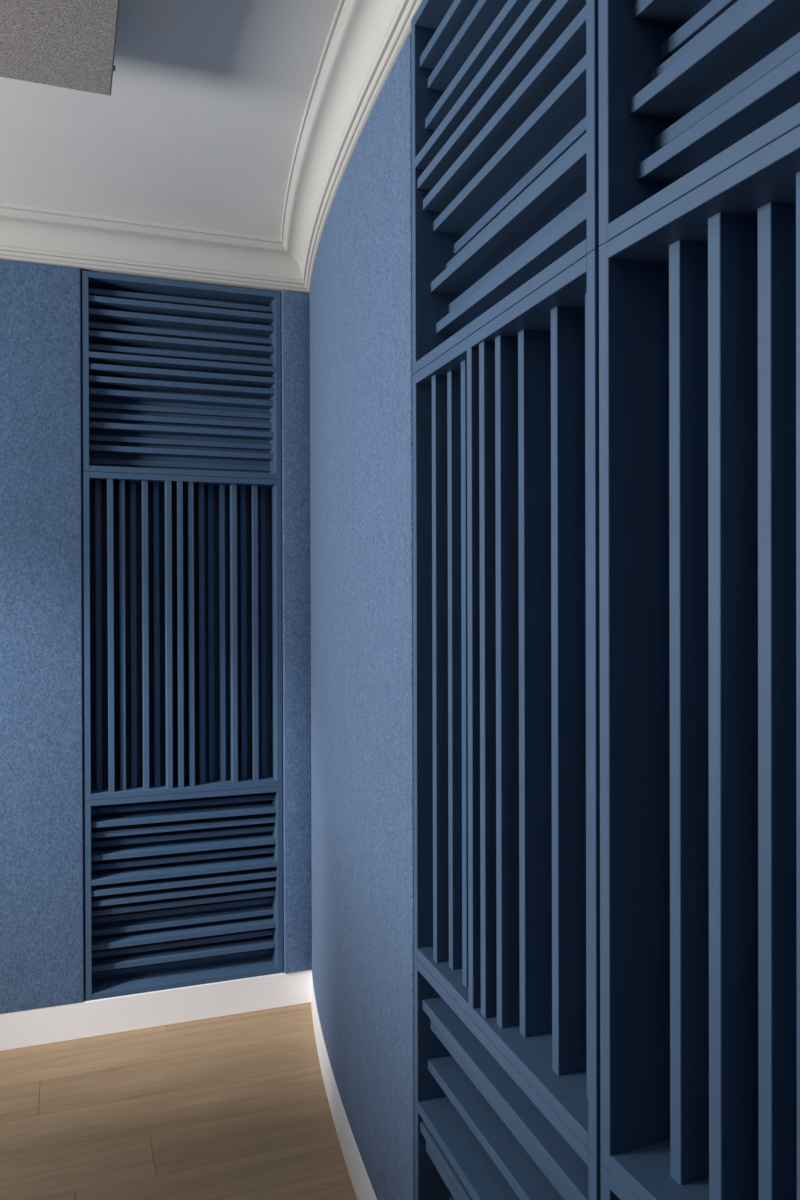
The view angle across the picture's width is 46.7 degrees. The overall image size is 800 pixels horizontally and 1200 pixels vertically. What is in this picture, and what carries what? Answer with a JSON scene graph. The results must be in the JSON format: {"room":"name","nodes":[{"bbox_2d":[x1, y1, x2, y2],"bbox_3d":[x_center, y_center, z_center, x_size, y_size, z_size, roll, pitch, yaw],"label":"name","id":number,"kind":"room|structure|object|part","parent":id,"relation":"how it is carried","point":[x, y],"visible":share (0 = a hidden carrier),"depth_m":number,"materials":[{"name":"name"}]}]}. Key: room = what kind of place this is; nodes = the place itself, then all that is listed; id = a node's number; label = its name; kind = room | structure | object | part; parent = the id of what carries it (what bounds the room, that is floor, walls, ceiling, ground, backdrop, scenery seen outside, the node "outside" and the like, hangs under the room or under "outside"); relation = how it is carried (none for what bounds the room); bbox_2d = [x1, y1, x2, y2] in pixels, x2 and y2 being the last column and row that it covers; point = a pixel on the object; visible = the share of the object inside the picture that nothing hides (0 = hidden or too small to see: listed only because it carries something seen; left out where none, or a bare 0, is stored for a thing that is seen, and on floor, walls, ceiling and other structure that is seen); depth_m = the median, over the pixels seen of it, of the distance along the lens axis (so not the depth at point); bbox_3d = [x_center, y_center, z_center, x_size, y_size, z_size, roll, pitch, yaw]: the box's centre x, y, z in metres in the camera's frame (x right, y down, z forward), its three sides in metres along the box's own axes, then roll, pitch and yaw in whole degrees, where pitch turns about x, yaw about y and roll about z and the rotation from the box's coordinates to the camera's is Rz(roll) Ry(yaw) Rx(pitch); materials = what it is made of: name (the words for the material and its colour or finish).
{"room":"studio","nodes":[
{"label":"studio","id":0,"kind":"room"},
{"bbox_2d":[81,280,84,985],"bbox_3d":[-1.847,0.100,2.610,3.700,2.412,0.115,0,0,-20],"label":"wall","id":1,"kind":"structure","parent":0,"point":[81,280],"depth_m":2.86,"materials":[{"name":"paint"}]},
{"bbox_2d":[0,260,83,1013],"bbox_3d":[-2.207,0.113,2.355,2.646,2.177,0.117,0,0,-20],"label":"fabric panel","id":2,"kind":"object","parent":1,"relation":"attached to","point":[42,882],"visible":1,"depth_m":2.71,"materials":[{"name":"blue fabric"}]},
{"bbox_2d":[0,203,308,292],"bbox_3d":[-1.845,-1.044,2.435,3.394,0.124,0.206,0,0,-20],"label":"trim","id":3,"kind":"structure","parent":1,"relation":"attached to","point":[85,242],"depth_m":2.77,"materials":[{"name":"white paint"}]},
{"bbox_2d":[0,970,310,1050],"bbox_3d":[-1.868,1.254,2.484,3.364,0.106,0.118,0,0,-20],"label":"baseboard","id":4,"kind":"structure","parent":1,"relation":"attached to","point":[32,1027],"depth_m":2.82,"materials":[{"name":"white paint"}]},
{"bbox_2d":[82,270,280,478],"bbox_3d":[-0.678,-0.682,2.899,0.599,0.595,0.100,0,0,-20],"label":"diffuser","id":5,"kind":"object","parent":1,"relation":"in","point":[179,377],"visible":0.98,"depth_m":2.89,"materials":[{"name":"blue paint"}]},
{"bbox_3d":[-0.951,-0.681,2.800,0.018,0.595,0.100,0,0,-20],"label":"panel","id":6,"kind":"part","parent":5,"relation":"part of","materials":[{"name":"blue paint"}]},
{"bbox_3d":[-0.679,-0.971,2.898,0.564,0.018,0.100,0,0,-20],"label":"panel","id":7,"kind":"part","parent":5,"relation":"part of","materials":[{"name":"blue paint"}]},
{"bbox_3d":[-0.677,-0.393,2.901,0.564,0.018,0.100,0,0,-20],"label":"panel","id":8,"kind":"part","parent":5,"relation":"part of","materials":[{"name":"blue paint"}]},
{"bbox_3d":[-0.405,-0.684,2.998,0.018,0.595,0.100,0,0,-20],"label":"panel","id":9,"kind":"part","parent":5,"relation":"part of","materials":[{"name":"blue paint"}]},
{"bbox_2d":[83,471,281,799],"bbox_3d":[-0.675,0.106,2.903,0.599,0.979,0.100,0,0,-20],"label":"diffuser","id":10,"kind":"object","parent":1,"relation":"in","point":[182,575],"visible":1,"depth_m":2.90,"materials":[{"name":"blue paint"}]},
{"bbox_3d":[-0.949,0.107,2.805,0.018,0.979,0.100,0,0,-20],"label":"panel","id":11,"kind":"part","parent":10,"relation":"part of","materials":[{"name":"blue paint"}]},
{"bbox_3d":[-0.677,-0.375,2.901,0.564,0.018,0.100,0,0,-20],"label":"panel","id":12,"kind":"part","parent":10,"relation":"part of","materials":[{"name":"blue paint"}]},
{"bbox_3d":[-0.674,0.587,2.906,0.564,0.018,0.100,0,0,-20],"label":"panel","id":13,"kind":"part","parent":10,"relation":"part of","materials":[{"name":"blue paint"}]},
{"bbox_3d":[-0.402,0.105,3.002,0.018,0.979,0.100,0,0,-20],"label":"panel","id":14,"kind":"part","parent":10,"relation":"part of","materials":[{"name":"blue paint"}]},
{"bbox_2d":[84,786,282,1000],"bbox_3d":[-0.673,0.895,2.908,0.599,0.598,0.100,0,0,-20],"label":"diffuser","id":15,"kind":"object","parent":1,"relation":"in","point":[182,889],"visible":0.97,"depth_m":2.90,"materials":[{"name":"blue paint"}]},
{"bbox_3d":[-0.947,0.896,2.809,0.018,0.598,0.100,0,0,-20],"label":"panel","id":16,"kind":"part","parent":15,"relation":"part of","materials":[{"name":"blue paint"}]},
{"bbox_3d":[-0.674,0.605,2.906,0.564,0.018,0.100,0,0,-20],"label":"panel","id":17,"kind":"part","parent":15,"relation":"part of","materials":[{"name":"blue paint"}]},
{"bbox_3d":[-0.672,1.185,2.909,0.564,0.018,0.100,0,0,-20],"label":"panel","id":18,"kind":"part","parent":15,"relation":"part of","materials":[{"name":"blue paint"}]},
{"bbox_3d":[-0.400,0.894,3.006,0.018,0.598,0.100,0,0,-20],"label":"panel","id":19,"kind":"part","parent":15,"relation":"part of","materials":[{"name":"blue paint"}]},
{"bbox_2d":[281,291,311,972],"bbox_3d":[-0.349,0.104,3.024,0.091,2.177,0.121,0,0,-20],"label":"fabric panel","id":20,"kind":"object","parent":1,"relation":"attached to","point":[295,324],"visible":0.84,"depth_m":2.97,"materials":[{"name":"blue fabric"}]},
{"bbox_2d":[0,0,339,239],"bbox_3d":[-1.048,-1.147,0.382,3.700,0.100,4.840,0,0,-20],"label":"ceiling","id":21,"kind":"structure","parent":0,"point":[198,127],"depth_m":2.14,"materials":[{"name":"paint"}]},
{"bbox_2d":[0,0,119,95],"bbox_3d":[-1.046,-1.059,1.391,1.204,0.086,0.600,0,0,-20],"label":"ceiling panel","id":22,"kind":"object","parent":21,"relation":"hanging from","point":[70,44],"visible":1,"depth_m":1.69,"materials":[{"name":"fabric"}]},
{"bbox_2d":[0,1002,356,1199],"bbox_3d":[-1.030,1.331,0.367,3.700,0.030,4.900,0,0,-20],"label":"floor","id":23,"kind":"structure","parent":0,"point":[234,1106],"depth_m":2.35,"materials":[{"name":"brown wood"}]},
{"bbox_3d":[0.604,0.101,0.976,0.469,2.412,4.625,0,0,-20],"label":"wall","id":24,"kind":"structure","parent":0,"visible":0},
{"bbox_2d":[311,970,376,1199],"bbox_3d":[0.475,1.255,0.867,0.397,0.106,4.513,0,0,-22],"label":"baseboard","id":25,"kind":"structure","parent":24,"relation":"attached to","point":[362,1186],"depth_m":2.20,"materials":[{"name":"white paint"}]},
{"bbox_2d":[281,0,421,291],"bbox_3d":[0.419,-1.042,0.837,0.468,0.124,4.515,0,0,-22],"label":"trim","id":26,"kind":"structure","parent":24,"relation":"attached to","point":[365,39],"depth_m":1.97,"materials":[{"name":"white paint"}]},
{"bbox_2d":[309,33,414,1199],"bbox_3d":[-0.088,0.107,2.312,0.156,2.177,1.431,0,0,-12],"label":"fabric panel","id":27,"kind":"object","parent":24,"relation":"attached to","point":[360,294],"visible":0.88,"depth_m":1.90,"materials":[{"name":"blue fabric"}]},
{"bbox_2d":[411,0,598,374],"bbox_3d":[0.161,-0.676,1.292,0.100,0.595,0.598,0,0,-18],"label":"diffuser","id":28,"kind":"object","parent":24,"relation":"in","point":[505,93],"visible":0.68,"depth_m":1.32,"materials":[{"name":"blue paint"}]},
{"bbox_3d":[0.160,-0.965,1.290,0.100,0.018,0.564,0,0,-18],"label":"panel","id":29,"kind":"part","parent":28,"relation":"part of","materials":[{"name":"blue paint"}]},
{"bbox_3d":[0.070,-0.677,1.567,0.100,0.595,0.018,0,0,-18],"label":"panel","id":30,"kind":"part","parent":28,"relation":"part of","materials":[{"name":"blue paint"}]},
{"bbox_3d":[0.162,-0.387,1.293,0.100,0.018,0.564,0,0,-18],"label":"panel","id":31,"kind":"part","parent":28,"relation":"part of","materials":[{"name":"blue paint"}]},
{"bbox_3d":[0.253,-0.675,1.016,0.100,0.595,0.018,0,0,-18],"label":"panel","id":32,"kind":"part","parent":28,"relation":"part of","materials":[{"name":"blue paint"}]},
{"bbox_2d":[412,250,600,1158],"bbox_3d":[0.164,0.112,1.296,0.100,0.979,0.598,0,0,-18],"label":"diffuser","id":33,"kind":"object","parent":24,"relation":"in","point":[505,422],"visible":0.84,"depth_m":1.25,"materials":[{"name":"blue paint"}]},
{"bbox_3d":[0.072,0.111,1.572,0.100,0.979,0.018,0,0,-18],"label":"panel","id":34,"kind":"part","parent":33,"relation":"part of","materials":[{"name":"blue paint"}]},
{"bbox_3d":[0.162,-0.369,1.293,0.100,0.018,0.564,0,0,-18],"label":"panel","id":35,"kind":"part","parent":33,"relation":"part of","materials":[{"name":"blue paint"}]},
{"bbox_3d":[0.165,0.593,1.298,0.100,0.018,0.564,0,0,-18],"label":"panel","id":36,"kind":"part","parent":33,"relation":"part of","materials":[{"name":"blue paint"}]},
{"bbox_3d":[0.255,0.113,1.020,0.100,0.979,0.018,0,0,-18],"label":"panel","id":37,"kind":"part","parent":33,"relation":"part of","materials":[{"name":"blue paint"}]},
{"bbox_2d":[414,956,600,1199],"bbox_3d":[0.166,0.901,1.300,0.100,0.598,0.598,0,0,-18],"label":"diffuser","id":38,"kind":"object","parent":24,"relation":"in","point":[482,1131],"visible":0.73,"depth_m":1.37,"materials":[{"name":"blue paint"}]},
{"bbox_3d":[0.074,0.900,1.576,0.100,0.598,0.018,0,0,-18],"label":"panel","id":39,"kind":"part","parent":38,"relation":"part of","materials":[{"name":"blue paint"}]},
{"bbox_3d":[0.257,0.902,1.024,0.100,0.598,0.018,0,0,-18],"label":"panel","id":40,"kind":"part","parent":38,"relation":"part of","materials":[{"name":"blue paint"}]},
{"bbox_2d":[601,1164,637,1199],"bbox_3d":[0.374,0.904,0.735,0.100,0.598,0.598,0,0,-22],"label":"diffuser","id":41,"kind":"object","parent":24,"relation":"in","point":[612,1188],"visible":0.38,"depth_m":0.97,"materials":[{"name":"blue paint"}]},
{"bbox_3d":[0.265,0.902,1.004,0.100,0.598,0.018,0,0,-22],"label":"panel","id":42,"kind":"part","parent":41,"relation":"part of","materials":[{"name":"blue paint"}]},
{"bbox_3d":[0.374,0.614,0.734,0.100,0.018,0.564,0,0,-22],"label":"panel","id":43,"kind":"part","parent":41,"relation":"part of","materials":[{"name":"blue paint"}]},
{"bbox_2d":[598,0,799,245],"bbox_3d":[0.370,-0.674,0.727,0.100,0.595,0.598,0,0,-22],"label":"diffuser","id":44,"kind":"object","parent":24,"relation":"in","point":[689,90],"visible":0.8,"depth_m":0.93,"materials":[{"name":"blue paint"}]},
{"bbox_3d":[0.260,-0.675,0.996,0.100,0.595,0.018,0,0,-22],"label":"panel","id":45,"kind":"part","parent":44,"relation":"part of","materials":[{"name":"blue paint"}]},
{"bbox_3d":[0.371,-0.385,0.729,0.100,0.018,0.564,0,0,-22],"label":"panel","id":46,"kind":"part","parent":44,"relation":"part of","materials":[{"name":"blue paint"}]},
{"bbox_2d":[599,126,799,1199],"bbox_3d":[0.372,0.114,0.731,0.100,0.979,0.598,0,0,-22],"label":"diffuser","id":47,"kind":"object","parent":24,"relation":"in","point":[699,299],"visible":1,"depth_m":0.91,"materials":[{"name":"blue paint"}]},
{"bbox_3d":[0.263,0.113,1.000,0.100,0.979,0.018,0,0,-22],"label":"panel","id":48,"kind":"part","parent":47,"relation":"part of","materials":[{"name":"blue paint"}]},
{"bbox_3d":[0.374,0.595,0.734,0.100,0.018,0.564,0,0,-22],"label":"panel","id":49,"kind":"part","parent":47,"relation":"part of","materials":[{"name":"blue paint"}]},
{"bbox_3d":[0.371,-0.366,0.729,0.100,0.018,0.564,0,0,-22],"label":"panel","id":50,"kind":"part","parent":47,"relation":"part of","materials":[{"name":"blue paint"}]}
]}

